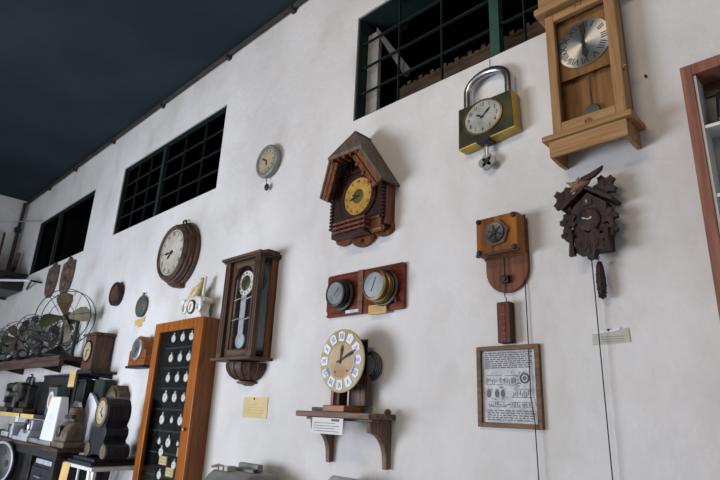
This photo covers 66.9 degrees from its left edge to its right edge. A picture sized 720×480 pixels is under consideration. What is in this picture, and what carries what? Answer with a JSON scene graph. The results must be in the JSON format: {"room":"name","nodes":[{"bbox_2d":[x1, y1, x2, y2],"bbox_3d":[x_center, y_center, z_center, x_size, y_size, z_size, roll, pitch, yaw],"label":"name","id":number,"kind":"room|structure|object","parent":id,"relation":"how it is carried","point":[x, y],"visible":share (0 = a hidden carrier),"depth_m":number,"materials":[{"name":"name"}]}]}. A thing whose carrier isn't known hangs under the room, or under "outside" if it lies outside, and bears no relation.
{"room":"clock museum","nodes":[
{"label":"clock museum","id":0,"kind":"room"},
{"bbox_2d":[0,195,28,322],"bbox_3d":[-8.892,0.598,5.519,0.200,4.885,9.000,-14,-24,42],"label":"wall","id":1,"kind":"structure","parent":0,"point":[10,208],"depth_m":8.95,"materials":[{"name":"paint"}]},
{"bbox_2d":[0,270,26,299],"bbox_3d":[-5.789,1.021,7.843,0.979,1.450,1.300,-14,-24,42],"label":"tool rack","id":2,"kind":"object","parent":1,"relation":"attached to","point":[7,288],"visible":0.92,"depth_m":8.07,"materials":[{"name":"black metal"}]},
{"bbox_2d":[0,232,5,254],"bbox_3d":[-5.693,0.234,8.608,0.056,0.751,0.036,-14,-24,42],"label":"wooden rod","id":3,"kind":"object","parent":2,"relation":"on","point":[4,233],"visible":1,"depth_m":8.67,"materials":[{"name":"brown wood"}]},
{"bbox_2d":[7,265,16,271],"bbox_3d":[-5.346,0.478,8.354,0.124,0.182,0.106,-9,-21,31],"label":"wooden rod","id":4,"kind":"object","parent":2,"relation":"on","point":[11,268],"visible":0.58,"depth_m":8.33,"materials":[{"name":"wood"}]},
{"bbox_2d":[6,203,26,270],"bbox_3d":[-5.642,0.021,8.914,0.100,1.354,0.098,-14,-24,42],"label":"pole","id":5,"kind":"object","parent":2,"relation":"on","point":[17,230],"visible":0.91,"depth_m":8.93,"materials":[{"name":"black metal"}]},
{"bbox_2d":[12,252,20,266],"bbox_3d":[-5.410,0.401,8.537,0.170,0.436,0.070,-9,-21,32],"label":"wooden rod","id":6,"kind":"object","parent":2,"relation":"on","point":[18,254],"visible":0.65,"depth_m":8.53,"materials":[{"name":"brown wood"}]},
{"bbox_2d":[106,385,129,398],"bbox_3d":[-2.189,1.447,4.889,0.296,0.277,0.119,-14,-24,42],"label":"clock","id":7,"kind":"object","parent":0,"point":[120,391],"visible":0.36,"depth_m":4.85,"materials":[{"name":"brown wood"}]},
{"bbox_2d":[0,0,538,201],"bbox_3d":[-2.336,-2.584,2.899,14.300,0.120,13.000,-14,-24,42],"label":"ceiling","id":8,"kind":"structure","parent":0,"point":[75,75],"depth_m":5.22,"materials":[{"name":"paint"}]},
{"bbox_2d":[0,0,719,479],"bbox_3d":[-0.626,0.440,3.902,14.300,4.885,0.220,-14,-24,42],"label":"wall","id":9,"kind":"structure","parent":0,"point":[291,88],"depth_m":2.80,"materials":[{"name":"paint"}]},
{"bbox_2d":[0,279,41,289],"bbox_3d":[-5.220,0.628,8.023,1.881,0.201,0.286,-6,-20,25],"label":"tube","id":10,"kind":"object","parent":9,"relation":"attached to","point":[30,281],"visible":1,"depth_m":7.67,"materials":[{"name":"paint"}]},
{"bbox_2d":[0,220,42,222],"bbox_3d":[-5.550,-0.285,8.443,1.381,0.034,0.099,1,-18,4],"label":"wire","id":11,"kind":"object","parent":9,"relation":"attached to","point":[37,220],"visible":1,"depth_m":8.41,"materials":[{"name":"metal"}]},
{"bbox_2d":[0,355,81,374],"bbox_3d":[-4.283,1.599,6.801,4.130,0.120,0.369,-14,-24,42],"label":"wall shelf","id":12,"kind":"object","parent":9,"relation":"attached to","point":[55,363],"visible":0.74,"depth_m":5.78,"materials":[{"name":"brown wood"}]},
{"bbox_2d":[0,353,6,361],"bbox_3d":[-4.670,1.536,7.082,0.220,0.139,0.120,-14,-24,42],"label":"motor","id":13,"kind":"object","parent":12,"relation":"on","point":[3,356],"visible":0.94,"depth_m":7.03,"materials":[{"name":"metal"}]},
{"bbox_2d":[0,328,17,358],"bbox_3d":[-4.883,1.464,7.452,0.408,0.484,0.266,3,-18,-3],"label":"electric fan","id":14,"kind":"object","parent":12,"relation":"on","point":[5,345],"visible":0.3,"depth_m":7.44,"materials":[{"name":"grey metal"}]},
{"bbox_2d":[0,321,28,361],"bbox_3d":[-4.437,1.334,7.068,0.428,0.534,0.271,3,-18,-3],"label":"electric fan","id":15,"kind":"object","parent":12,"relation":"on","point":[12,347],"visible":0.55,"depth_m":7.03,"materials":[{"name":"metal"}]},
{"bbox_2d":[12,349,26,360],"bbox_3d":[-4.009,1.359,6.438,0.220,0.139,0.120,-14,-24,42],"label":"motor","id":16,"kind":"object","parent":12,"relation":"on","point":[19,354],"visible":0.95,"depth_m":6.39,"materials":[{"name":"metal"}]},
{"bbox_2d":[16,314,38,358],"bbox_3d":[-4.099,1.239,6.824,0.348,0.594,0.253,3,-18,-3],"label":"electric fan","id":17,"kind":"object","parent":12,"relation":"on","point":[32,319],"visible":0.34,"depth_m":6.80,"materials":[{"name":"metal"}]},
{"bbox_2d":[19,316,56,358],"bbox_3d":[-3.827,1.185,6.500,0.388,0.524,0.261,3,-18,-3],"label":"electric fan","id":18,"kind":"object","parent":12,"relation":"on","point":[26,333],"visible":0.36,"depth_m":6.48,"materials":[{"name":"black metal"}]},
{"bbox_2d":[25,331,53,357],"bbox_3d":[-3.636,1.210,6.225,0.268,0.324,0.253,3,-18,-3],"label":"electric fan","id":19,"kind":"object","parent":12,"relation":"on","point":[36,337],"visible":0.55,"depth_m":6.18,"materials":[{"name":"grey metal"}]},
{"bbox_2d":[33,346,48,357],"bbox_3d":[-3.486,1.238,5.988,0.220,0.139,0.120,-14,-24,42],"label":"motor","id":20,"kind":"object","parent":12,"relation":"on","point":[38,351],"visible":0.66,"depth_m":5.94,"materials":[{"name":"metal"}]},
{"bbox_2d":[42,321,78,350],"bbox_3d":[-3.303,1.108,6.041,0.348,0.434,0.253,3,-18,0],"label":"electric fan","id":21,"kind":"object","parent":12,"relation":"on","point":[56,331],"visible":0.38,"depth_m":6.00,"materials":[{"name":"black metal"}]},
{"bbox_2d":[34,289,95,355],"bbox_3d":[-3.050,0.856,5.637,0.578,0.689,0.307,2,-18,1],"label":"electric fan","id":22,"kind":"object","parent":12,"relation":"on","point":[64,300],"visible":0.99,"depth_m":5.63,"materials":[{"name":"metal"}]},
{"bbox_2d":[70,320,79,355],"bbox_3d":[-3.072,1.020,5.894,0.150,0.530,0.150,-14,-24,42],"label":"desk lamp","id":23,"kind":"object","parent":12,"relation":"on","point":[77,322],"visible":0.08,"depth_m":5.87,"materials":[{"name":"metal"}]},
{"bbox_2d":[44,262,60,297],"bbox_3d":[-4.102,0.524,7.236,0.420,0.488,0.060,-14,-24,42],"label":"carved plaque","id":24,"kind":"object","parent":9,"relation":"attached to","point":[53,273],"visible":0.98,"depth_m":7.17,"materials":[{"name":"brown wood"}]},
{"bbox_2d":[29,190,95,274],"bbox_3d":[-4.087,-0.033,7.636,2.190,0.830,0.203,-14,-24,42],"label":"window","id":25,"kind":"structure","parent":9,"relation":"in","point":[62,236],"depth_m":7.62,"materials":[{"name":"black glass"}]},
{"bbox_2d":[59,257,76,293],"bbox_3d":[-3.687,0.442,6.840,0.420,0.488,0.060,-14,-24,42],"label":"carved plaque","id":26,"kind":"object","parent":9,"relation":"attached to","point":[67,274],"visible":0.94,"depth_m":6.78,"materials":[{"name":"brown wood"}]},
{"bbox_2d":[77,370,116,379],"bbox_3d":[-2.563,1.299,5.238,0.510,0.063,0.239,-14,-24,42],"label":"shelf","id":27,"kind":"object","parent":9,"relation":"attached to","point":[92,374],"visible":1,"depth_m":5.14,"materials":[{"name":"black wood"}]},
{"bbox_2d":[67,371,76,386],"bbox_3d":[-2.774,1.339,5.258,0.155,0.150,0.008,-14,-24,42],"label":"tag","id":28,"kind":"object","parent":27,"relation":"hanging from","point":[72,377],"visible":1,"depth_m":5.25,"materials":[{"name":"yellow paper"}]},
{"bbox_2d":[77,332,116,371],"bbox_3d":[-2.579,1.103,5.342,0.300,0.372,0.210,-14,-24,42],"label":"mantel clock","id":29,"kind":"object","parent":27,"relation":"on","point":[97,350],"visible":0.95,"depth_m":5.26,"materials":[{"name":"brown wood"}]},
{"bbox_2d":[109,282,123,305],"bbox_3d":[-2.485,0.551,5.563,0.244,0.244,0.059,-14,-24,42],"label":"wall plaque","id":30,"kind":"object","parent":9,"relation":"attached to","point":[116,294],"visible":1,"depth_m":5.51,"materials":[{"name":"brown wood"}]},
{"bbox_2d":[125,336,153,368],"bbox_3d":[-1.907,0.982,4.768,0.340,0.275,0.119,-14,-24,42],"label":"mantel clock","id":31,"kind":"object","parent":9,"relation":"attached to","point":[140,354],"visible":0.94,"depth_m":4.71,"materials":[{"name":"brown wood"}]},
{"bbox_2d":[135,316,144,326],"bbox_3d":[-2.053,0.764,5.084,0.205,0.100,0.003,-14,-24,42],"label":"paper label","id":32,"kind":"object","parent":9,"relation":"attached to","point":[138,322],"visible":1,"depth_m":5.08,"materials":[{"name":"beige paper"}]},
{"bbox_2d":[135,292,147,316],"bbox_3d":[-2.042,0.606,5.106,0.200,0.235,0.035,-14,-24,42],"label":"round gauge","id":33,"kind":"object","parent":9,"relation":"attached to","point":[141,307],"visible":1,"depth_m":5.07,"materials":[{"name":"metal"}]},
{"bbox_2d":[27,0,306,203],"bbox_3d":[-0.545,-1.911,4.467,14.080,0.044,0.044,-14,-24,42],"label":"trim","id":34,"kind":"structure","parent":9,"relation":"attached to","point":[297,3],"depth_m":5.59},
{"bbox_2d":[114,106,226,234],"bbox_3d":[-1.915,-0.613,5.615,2.155,0.825,0.203,-14,-24,42],"label":"window","id":35,"kind":"structure","parent":9,"relation":"in","point":[185,168],"depth_m":5.51,"materials":[{"name":"black glass"}]},
{"bbox_2d":[46,4,296,190],"bbox_3d":[-2.689,-1.342,6.464,5.990,0.045,0.060,-14,-24,42],"label":"bracket","id":36,"kind":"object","parent":9,"relation":"attached to","point":[291,9],"depth_m":5.10,"materials":[{"name":"black metal"}]},
{"bbox_2d":[132,316,219,479],"bbox_3d":[-1.410,1.448,4.047,0.752,1.690,0.175,-14,-24,42],"label":"display cabinet","id":37,"kind":"object","parent":9,"relation":"attached to","point":[191,436],"visible":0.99,"depth_m":4.07,"materials":[{"name":"brown wood"}]},
{"bbox_2d":[157,469,161,478],"bbox_3d":[-1.474,1.718,4.006,0.060,0.076,0.011,-14,-24,42],"label":"watch","id":38,"kind":"object","parent":37,"relation":"attached to","point":[159,474],"visible":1,"depth_m":4.00,"materials":[{"name":"metal"}]},
{"bbox_2d":[159,445,163,455],"bbox_3d":[-1.482,1.571,4.066,0.064,0.080,0.011,-14,-24,42],"label":"watch","id":39,"kind":"object","parent":37,"relation":"attached to","point":[161,450],"visible":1,"depth_m":4.06,"materials":[{"name":"metal"}]},
{"bbox_2d":[159,412,164,423],"bbox_3d":[-1.513,1.363,4.173,0.072,0.091,0.013,-14,-24,42],"label":"watch","id":40,"kind":"object","parent":37,"relation":"attached to","point":[162,417],"visible":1,"depth_m":4.16,"materials":[{"name":"metal"}]},
{"bbox_2d":[159,456,167,464],"bbox_3d":[-1.447,1.622,4.013,0.110,0.058,0.011,-14,-24,42],"label":"label card","id":41,"kind":"object","parent":37,"relation":"attached to","point":[163,460],"visible":1,"depth_m":4.00,"materials":[{"name":"yellow paper"}]},
{"bbox_2d":[162,390,167,401],"bbox_3d":[-1.506,1.209,4.222,0.074,0.093,0.013,-14,-24,42],"label":"watch","id":42,"kind":"object","parent":37,"relation":"attached to","point":[165,395],"visible":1,"depth_m":4.21,"materials":[{"name":"metal"}]},
{"bbox_2d":[165,435,170,447],"bbox_3d":[-1.415,1.487,4.028,0.068,0.086,0.012,-14,-24,42],"label":"watch","id":43,"kind":"object","parent":37,"relation":"attached to","point":[168,440],"visible":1,"depth_m":4.02,"materials":[{"name":"metal"}]},
{"bbox_2d":[166,372,170,381],"bbox_3d":[-1.500,1.073,4.267,0.064,0.080,0.011,-14,-24,42],"label":"watch","id":44,"kind":"object","parent":37,"relation":"attached to","point":[168,377],"visible":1,"depth_m":4.26,"materials":[{"name":"metal"}]},
{"bbox_2d":[165,467,174,477],"bbox_3d":[-1.364,1.666,3.911,0.110,0.058,0.011,-14,-24,42],"label":"label card","id":45,"kind":"object","parent":37,"relation":"attached to","point":[169,472],"visible":1,"depth_m":3.90,"materials":[{"name":"yellow paper"}]},
{"bbox_2d":[169,352,173,361],"bbox_3d":[-1.493,0.927,4.313,0.064,0.080,0.011,-14,-24,42],"label":"watch","id":46,"kind":"object","parent":37,"relation":"attached to","point":[171,357],"visible":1,"depth_m":4.30,"materials":[{"name":"metal"}]},
{"bbox_2d":[171,332,175,342],"bbox_3d":[-1.487,0.779,4.360,0.064,0.080,0.011,-14,-24,42],"label":"watch","id":47,"kind":"object","parent":37,"relation":"attached to","point":[173,339],"visible":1,"depth_m":4.35,"materials":[{"name":"silver metal"}]},
{"bbox_2d":[171,460,175,469],"bbox_3d":[-1.331,1.604,3.900,0.060,0.076,0.011,-14,-24,42],"label":"watch","id":48,"kind":"object","parent":37,"relation":"attached to","point":[173,465],"visible":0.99,"depth_m":3.89,"materials":[{"name":"metal"}]},
{"bbox_2d":[172,392,176,401],"bbox_3d":[-1.402,1.183,4.125,0.068,0.086,0.012,-14,-24,42],"label":"watch","id":49,"kind":"object","parent":37,"relation":"attached to","point":[174,396],"visible":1,"depth_m":4.11,"materials":[{"name":"metal"}]},
{"bbox_2d":[175,371,179,381],"bbox_3d":[-1.395,1.046,4.169,0.064,0.080,0.011,-14,-24,42],"label":"watch","id":50,"kind":"object","parent":37,"relation":"attached to","point":[177,377],"visible":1,"depth_m":4.16,"materials":[{"name":"metal"}]},
{"bbox_2d":[177,414,182,425],"bbox_3d":[-1.313,1.313,3.987,0.068,0.086,0.012,-14,-24,42],"label":"watch","id":51,"kind":"object","parent":37,"relation":"attached to","point":[179,421],"visible":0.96,"depth_m":3.98,"materials":[{"name":"metal"}]},
{"bbox_2d":[178,352,182,361],"bbox_3d":[-1.389,0.900,4.216,0.064,0.080,0.011,-14,-24,42],"label":"watch","id":52,"kind":"object","parent":37,"relation":"attached to","point":[180,356],"visible":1,"depth_m":4.20,"materials":[{"name":"metal"}]},
{"bbox_2d":[180,331,185,341],"bbox_3d":[-1.383,0.753,4.263,0.064,0.080,0.011,-14,-24,42],"label":"watch","id":53,"kind":"object","parent":37,"relation":"attached to","point":[183,336],"visible":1,"depth_m":4.25,"materials":[{"name":"metal"}]},
{"bbox_2d":[181,392,185,401],"bbox_3d":[-1.306,1.161,4.036,0.056,0.070,0.010,-14,-24,42],"label":"watch","id":54,"kind":"object","parent":37,"relation":"attached to","point":[183,395],"visible":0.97,"depth_m":4.03,"materials":[{"name":"metal"}]},
{"bbox_2d":[183,371,187,381],"bbox_3d":[-1.300,1.022,4.080,0.064,0.080,0.011,-14,-24,42],"label":"watch","id":55,"kind":"object","parent":37,"relation":"attached to","point":[185,378],"visible":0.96,"depth_m":4.07,"materials":[{"name":"metal"}]},
{"bbox_2d":[186,350,190,360],"bbox_3d":[-1.294,0.876,4.127,0.064,0.080,0.011,-14,-24,42],"label":"watch","id":56,"kind":"object","parent":37,"relation":"attached to","point":[188,357],"visible":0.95,"depth_m":4.12,"materials":[{"name":"metal"}]},
{"bbox_2d":[189,331,193,339],"bbox_3d":[-1.287,0.728,4.174,0.064,0.080,0.011,-14,-24,42],"label":"watch","id":57,"kind":"object","parent":37,"relation":"attached to","point":[191,335],"visible":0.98,"depth_m":4.16,"materials":[{"name":"metal"}]},
{"bbox_2d":[181,276,212,319],"bbox_3d":[-1.274,0.450,4.264,0.322,0.338,0.104,-14,-24,42],"label":"clock","id":58,"kind":"object","parent":37,"relation":"on","point":[197,305],"visible":0.99,"depth_m":4.21,"materials":[{"name":"white ceramic"}]},
{"bbox_2d":[157,219,200,288],"bbox_3d":[-1.602,0.114,4.768,0.590,0.632,0.124,-14,-24,42],"label":"wall clock","id":59,"kind":"object","parent":9,"relation":"attached to","point":[179,249],"visible":1,"depth_m":4.66,"materials":[{"name":"brown wood"}]},
{"bbox_2d":[210,249,281,385],"bbox_3d":[-0.797,0.532,3.744,0.497,0.900,0.184,-14,-24,42],"label":"clock","id":60,"kind":"object","parent":9,"relation":"attached to","point":[254,274],"visible":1,"depth_m":3.72,"materials":[{"name":"brown wood"}]},
{"bbox_2d":[242,397,267,418],"bbox_3d":[-0.686,1.092,3.555,0.266,0.128,0.008,-14,-24,42],"label":"note card","id":61,"kind":"object","parent":9,"relation":"attached to","point":[253,407],"visible":1,"depth_m":3.55,"materials":[{"name":"yellow paper"}]},
{"bbox_2d":[256,144,280,190],"bbox_3d":[-0.700,-0.543,4.131,0.264,0.375,0.054,-14,-24,42],"label":"wall clock","id":62,"kind":"object","parent":9,"relation":"attached to","point":[268,162],"visible":1,"depth_m":4.10,"materials":[{"name":"grey metal"}]},
{"bbox_2d":[296,409,395,469],"bbox_3d":[-0.087,1.016,2.826,0.557,0.286,0.199,-14,-24,42],"label":"shelf","id":63,"kind":"object","parent":9,"relation":"attached to","point":[378,425],"visible":0.84,"depth_m":2.71,"materials":[{"name":"brown wood"}]},
{"bbox_2d":[311,417,342,434],"bbox_3d":[-0.168,0.948,2.783,0.232,0.078,0.004,-14,-24,42],"label":"label card","id":64,"kind":"object","parent":63,"relation":"attached to","point":[334,426],"visible":1,"depth_m":2.78,"materials":[{"name":"white paper"}]},
{"bbox_2d":[312,329,381,412],"bbox_3d":[-0.074,0.702,2.934,0.376,0.426,0.168,-14,-24,42],"label":"clock","id":65,"kind":"object","parent":63,"relation":"on","point":[344,357],"visible":1,"depth_m":2.87,"materials":[{"name":"brown wood"}]},
{"bbox_2d":[320,131,399,247],"bbox_3d":[-0.028,-0.324,3.241,0.516,0.718,0.217,-14,-24,42],"label":"clock","id":66,"kind":"object","parent":9,"relation":"attached to","point":[359,186],"visible":1,"depth_m":3.19,"materials":[{"name":"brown wood"}]},
{"bbox_2d":[325,262,406,318],"bbox_3d":[-0.009,0.282,3.072,0.604,0.255,0.119,-14,-24,42],"label":"board","id":67,"kind":"object","parent":9,"relation":"attached to","point":[348,294],"visible":1,"depth_m":3.04,"materials":[{"name":"brown wood"}]},
{"bbox_2d":[368,305,387,314],"bbox_3d":[0.097,0.377,2.969,0.128,0.050,0.015,-14,-24,42],"label":"label card","id":68,"kind":"object","parent":67,"relation":"attached to","point":[373,309],"visible":1,"depth_m":2.96,"materials":[{"name":"beige paper"}]},
{"bbox_2d":[354,0,544,120],"bbox_3d":[0.588,-1.278,3.285,1.497,0.820,0.203,-14,-24,42],"label":"window","id":69,"kind":"structure","parent":9,"relation":"in","point":[392,14],"depth_m":3.59,"materials":[{"name":"black glass"}]},
{"bbox_2d":[365,28,410,114],"bbox_3d":[0.193,-1.146,3.619,0.400,0.710,0.055,-14,-24,42],"label":"board","id":70,"kind":"object","parent":69,"relation":"on","point":[374,48],"visible":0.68,"depth_m":3.69,"materials":[{"name":"grey wood"}]},
{"bbox_2d":[400,21,545,98],"bbox_3d":[0.715,-1.012,3.156,1.220,0.244,0.060,-14,-24,42],"label":"roof tiles","id":71,"kind":"object","parent":69,"relation":"on","point":[534,29],"visible":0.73,"depth_m":3.22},
{"bbox_2d":[459,59,521,170],"bbox_3d":[0.647,-0.658,2.760,0.320,0.655,0.089,-14,-24,42],"label":"clock","id":72,"kind":"object","parent":9,"relation":"attached to","point":[489,121],"visible":1,"depth_m":2.71,"materials":[{"name":"yellow metal"}]},
{"bbox_2d":[476,211,538,479],"bbox_3d":[0.622,0.525,2.331,0.220,1.370,0.125,-14,-24,42],"label":"wall clock","id":73,"kind":"object","parent":9,"relation":"attached to","point":[502,240],"visible":1,"depth_m":2.45,"materials":[{"name":"red wood"}]},
{"bbox_2d":[476,344,544,429],"bbox_3d":[0.640,0.630,2.352,0.304,0.345,0.019,-14,-24,42],"label":"framed print","id":74,"kind":"object","parent":9,"relation":"attached to","point":[503,384],"visible":1,"depth_m":2.35,"materials":[{"name":"white paper"}]},
{"bbox_2d":[554,165,620,479],"bbox_3d":[0.911,0.418,2.078,0.262,1.444,0.119,-14,-24,42],"label":"cuckoo clock","id":75,"kind":"object","parent":9,"relation":"attached to","point":[592,219],"visible":1,"depth_m":2.20,"materials":[{"name":"brown wood"}]},
{"bbox_2d":[534,0,645,169],"bbox_3d":[0.990,-0.781,2.400,0.380,0.892,0.164,-14,-24,42],"label":"clock","id":76,"kind":"object","parent":9,"relation":"attached to","point":[591,95],"visible":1,"depth_m":2.39,"materials":[{"name":"brown wood"}]},
{"bbox_2d":[592,327,630,344],"bbox_3d":[0.970,0.372,2.114,0.142,0.062,0.009,-14,-24,42],"label":"label card","id":77,"kind":"object","parent":9,"relation":"attached to","point":[617,335],"visible":1,"depth_m":2.11,"materials":[{"name":"white paper"}]},
{"bbox_2d":[680,54,719,318],"bbox_3d":[1.564,-0.034,1.571,0.950,1.450,0.119,-14,-24,42],"label":"upper cabinet","id":78,"kind":"object","parent":9,"relation":"attached to","point":[700,80],"visible":1,"depth_m":1.98,"materials":[{"name":"brown wood"}]},
{"bbox_2d":[704,121,719,138],"bbox_3d":[1.589,-0.475,1.712,0.866,0.012,0.099,-14,-24,42],"label":"shelf","id":79,"kind":"object","parent":78,"relation":"attached to","point":[712,130],"depth_m":1.98,"materials":[{"name":"white metal"}]},
{"bbox_2d":[715,88,719,121],"bbox_3d":[1.364,-0.502,1.954,0.150,0.167,0.087,-14,-24,42],"label":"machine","id":80,"kind":"object","parent":78,"relation":"on","point":[717,95],"visible":1,"depth_m":2.00,"materials":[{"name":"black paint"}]},
{"bbox_3d":[-0.453,1.471,2.726,2.050,0.060,0.619,-14,-24,42],"label":"trim","id":81,"kind":"structure","parent":9,"relation":"attached to","visible":0},
{"bbox_2d":[203,462,278,479],"bbox_3d":[-0.762,1.415,3.094,0.412,0.265,0.500,-14,-24,42],"label":"typewriter","id":82,"kind":"object","parent":81,"relation":"on","point":[244,471],"visible":1,"depth_m":3.15,"materials":[{"name":"grey metal"}]},
{"bbox_2d":[328,475,360,479],"bbox_3d":[-0.121,1.290,2.643,0.265,0.263,0.240,-14,-24,42],"label":"machine","id":83,"kind":"object","parent":81,"relation":"on","point":[333,477],"visible":1,"depth_m":2.68,"materials":[{"name":"silver metal"}]},
{"bbox_3d":[-3.854,1.656,0.118,14.300,0.200,9.220,-14,-24,42],"label":"floor","id":84,"kind":"structure","parent":0,"visible":0},
{"bbox_2d":[0,429,108,479],"bbox_3d":[-3.554,2.657,5.556,3.460,1.230,0.480,-14,-24,42],"label":"work table","id":85,"kind":"object","parent":84,"relation":"on","point":[55,454],"visible":0.44,"depth_m":4.61,"materials":[{"name":"brown wood"}]},
{"bbox_2d":[1,424,11,436],"bbox_3d":[-3.653,2.000,5.734,0.300,0.120,0.140,-14,-24,42],"label":"block","id":86,"kind":"object","parent":85,"relation":"on","point":[6,433],"visible":0.43,"depth_m":5.70,"materials":[{"name":"silver metal"}]},
{"bbox_2d":[0,411,45,421],"bbox_3d":[-4.077,2.147,6.433,3.720,0.230,0.311,-14,-24,42],"label":"shelf","id":87,"kind":"object","parent":85,"relation":"on","point":[17,415],"visible":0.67,"depth_m":5.84,"materials":[{"name":"yellow wood"}]},
{"bbox_2d":[0,382,22,411],"bbox_3d":[-4.153,1.878,6.537,0.510,0.339,0.220,-14,-24,42],"label":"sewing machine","id":88,"kind":"object","parent":87,"relation":"on","point":[13,386],"visible":0.6,"depth_m":6.37,"materials":[{"name":"metal"}]},
{"bbox_2d":[5,374,37,413],"bbox_3d":[-3.790,1.708,6.100,0.360,0.427,0.260,-14,-24,42],"label":"projector","id":89,"kind":"object","parent":87,"relation":"on","point":[25,394],"visible":1,"depth_m":6.06,"materials":[{"name":"black metal"}]},
{"bbox_2d":[4,382,42,412],"bbox_3d":[-4.058,1.915,6.651,1.560,0.345,0.075,-14,-24,42],"label":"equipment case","id":90,"kind":"object","parent":87,"relation":"on","point":[39,384],"visible":0.09,"depth_m":6.30,"materials":[{"name":"black paint"}]},
{"bbox_2d":[44,387,70,415],"bbox_3d":[-3.011,1.609,5.426,0.246,0.270,0.133,-14,-24,42],"label":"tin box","id":91,"kind":"object","parent":87,"relation":"on","point":[54,391],"visible":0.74,"depth_m":5.39,"materials":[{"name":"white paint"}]},
{"bbox_2d":[37,374,89,414],"bbox_3d":[-3.148,1.633,5.750,1.020,0.410,0.168,-14,-24,42],"label":"equipment case","id":92,"kind":"object","parent":87,"relation":"on","point":[61,380],"visible":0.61,"depth_m":5.80,"materials":[{"name":"black paint"}]},
{"bbox_2d":[9,419,43,441],"bbox_3d":[-3.267,1.847,5.334,0.630,0.200,0.140,-14,-24,42],"label":"machine","id":93,"kind":"object","parent":85,"relation":"on","point":[21,431],"visible":0.94,"depth_m":5.17,"materials":[{"name":"silver metal"}]},
{"bbox_2d":[29,437,39,442],"bbox_3d":[-2.947,1.847,5.027,0.220,0.040,0.130,-14,-24,42],"label":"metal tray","id":94,"kind":"object","parent":85,"relation":"on","point":[31,439],"visible":0.49,"depth_m":4.98,"materials":[{"name":"grey metal"}]},
{"bbox_2d":[37,396,68,445],"bbox_3d":[-2.722,1.618,4.891,0.350,0.410,0.145,-14,-24,42],"label":"stand","id":95,"kind":"object","parent":85,"relation":"on","point":[58,406],"visible":0.77,"depth_m":4.83,"materials":[{"name":"paint"}]},
{"bbox_2d":[51,407,84,448],"bbox_3d":[-2.469,1.598,4.660,0.290,0.330,0.185,-14,-24,42],"label":"rusty casting","id":96,"kind":"object","parent":85,"relation":"on","point":[69,435],"visible":1,"depth_m":4.58,"materials":[{"name":"metal"}]},
{"bbox_2d":[71,401,81,407],"bbox_3d":[-2.602,1.660,4.955,0.280,0.380,0.030,-14,-24,42],"label":"leaning board","id":97,"kind":"object","parent":85,"relation":"on","point":[76,403],"visible":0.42,"depth_m":4.97,"materials":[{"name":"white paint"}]},
{"bbox_2d":[75,379,95,407],"bbox_3d":[-2.594,1.625,5.167,0.210,0.577,0.190,-14,-24,42],"label":"equipment case","id":98,"kind":"object","parent":85,"relation":"on","point":[85,387],"visible":0.29,"depth_m":5.13,"materials":[{"name":"black paint"}]},
{"bbox_2d":[82,393,98,444],"bbox_3d":[-2.430,1.617,4.928,0.339,0.459,0.030,-14,-24,42],"label":"leaning board","id":99,"kind":"object","parent":85,"relation":"on","point":[89,423],"visible":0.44,"depth_m":4.92,"materials":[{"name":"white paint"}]},
{"bbox_2d":[93,379,114,400],"bbox_3d":[-2.401,1.589,5.034,0.230,0.580,0.110,-14,-24,42],"label":"box","id":100,"kind":"object","parent":85,"relation":"on","point":[101,387],"visible":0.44,"depth_m":5.02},
{"bbox_3d":[-3.582,2.818,5.423,3.340,0.840,0.620,-14,-24,42],"label":"trim","id":101,"kind":"structure","parent":85,"relation":"attached to","visible":0},
{"bbox_2d":[0,441,17,479],"bbox_3d":[-3.381,2.097,5.147,0.380,0.380,0.072,-6,-19,24],"label":"reel","id":102,"kind":"object","parent":101,"relation":"on","point":[8,453],"visible":1,"depth_m":5.09,"materials":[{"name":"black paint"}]},
{"bbox_2d":[10,452,73,479],"bbox_3d":[-3.208,2.367,5.343,0.850,0.580,0.370,-14,-24,42],"label":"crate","id":103,"kind":"object","parent":101,"relation":"on","point":[25,461],"visible":0.19,"depth_m":5.10,"materials":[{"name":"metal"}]},
{"bbox_2d":[29,458,100,479],"bbox_3d":[-2.608,2.215,4.753,0.740,0.560,0.408,-14,-24,42],"label":"tool chest","id":104,"kind":"object","parent":101,"relation":"on","point":[41,468],"visible":0.59,"depth_m":4.67,"materials":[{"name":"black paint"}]},
{"bbox_2d":[36,458,66,466],"bbox_3d":[-2.693,1.956,4.808,0.400,0.040,0.180,-14,-24,42],"label":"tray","id":105,"kind":"object","parent":104,"relation":"on","point":[41,462],"depth_m":4.76,"materials":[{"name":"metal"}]},
{"bbox_2d":[65,461,133,479],"bbox_3d":[-2.070,2.330,4.187,0.626,1.142,0.430,-14,-24,42],"label":"trolley","id":106,"kind":"object","parent":84,"relation":"on","point":[91,471],"visible":0.5,"depth_m":4.12,"materials":[{"name":"white metal"}]},
{"bbox_2d":[59,462,70,479],"bbox_3d":[-2.347,1.881,4.312,0.200,0.220,0.003,-14,-24,42],"label":"tag","id":107,"kind":"object","parent":106,"relation":"hanging from","point":[64,472],"visible":1,"depth_m":4.32,"materials":[{"name":"yellow paper"}]},
{"bbox_2d":[67,455,134,466],"bbox_3d":[-2.063,1.763,4.372,0.480,0.050,0.370,-14,-24,42],"label":"plinth slab","id":108,"kind":"object","parent":106,"relation":"on","point":[90,461],"visible":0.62,"depth_m":4.23,"materials":[{"name":"black wood"}]},
{"bbox_2d":[84,397,131,459],"bbox_3d":[-2.006,1.501,4.371,0.426,0.461,0.200,-14,-24,42],"label":"mantel clock","id":109,"kind":"object","parent":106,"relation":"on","point":[110,432],"visible":1,"depth_m":4.29,"materials":[{"name":"black wood"}]},
{"bbox_3d":[0.291,-0.540,5.151,14.500,2.185,2.300,-14,-24,42],"label":"wall","id":110,"kind":"structure","parent":0,"visible":0},
{"bbox_2d":[382,21,408,42],"bbox_3d":[0.158,-1.535,4.118,0.500,0.080,0.050,-14,-24,42],"label":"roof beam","id":111,"kind":"structure","parent":110,"relation":"attached to","point":[404,26],"depth_m":4.00,"materials":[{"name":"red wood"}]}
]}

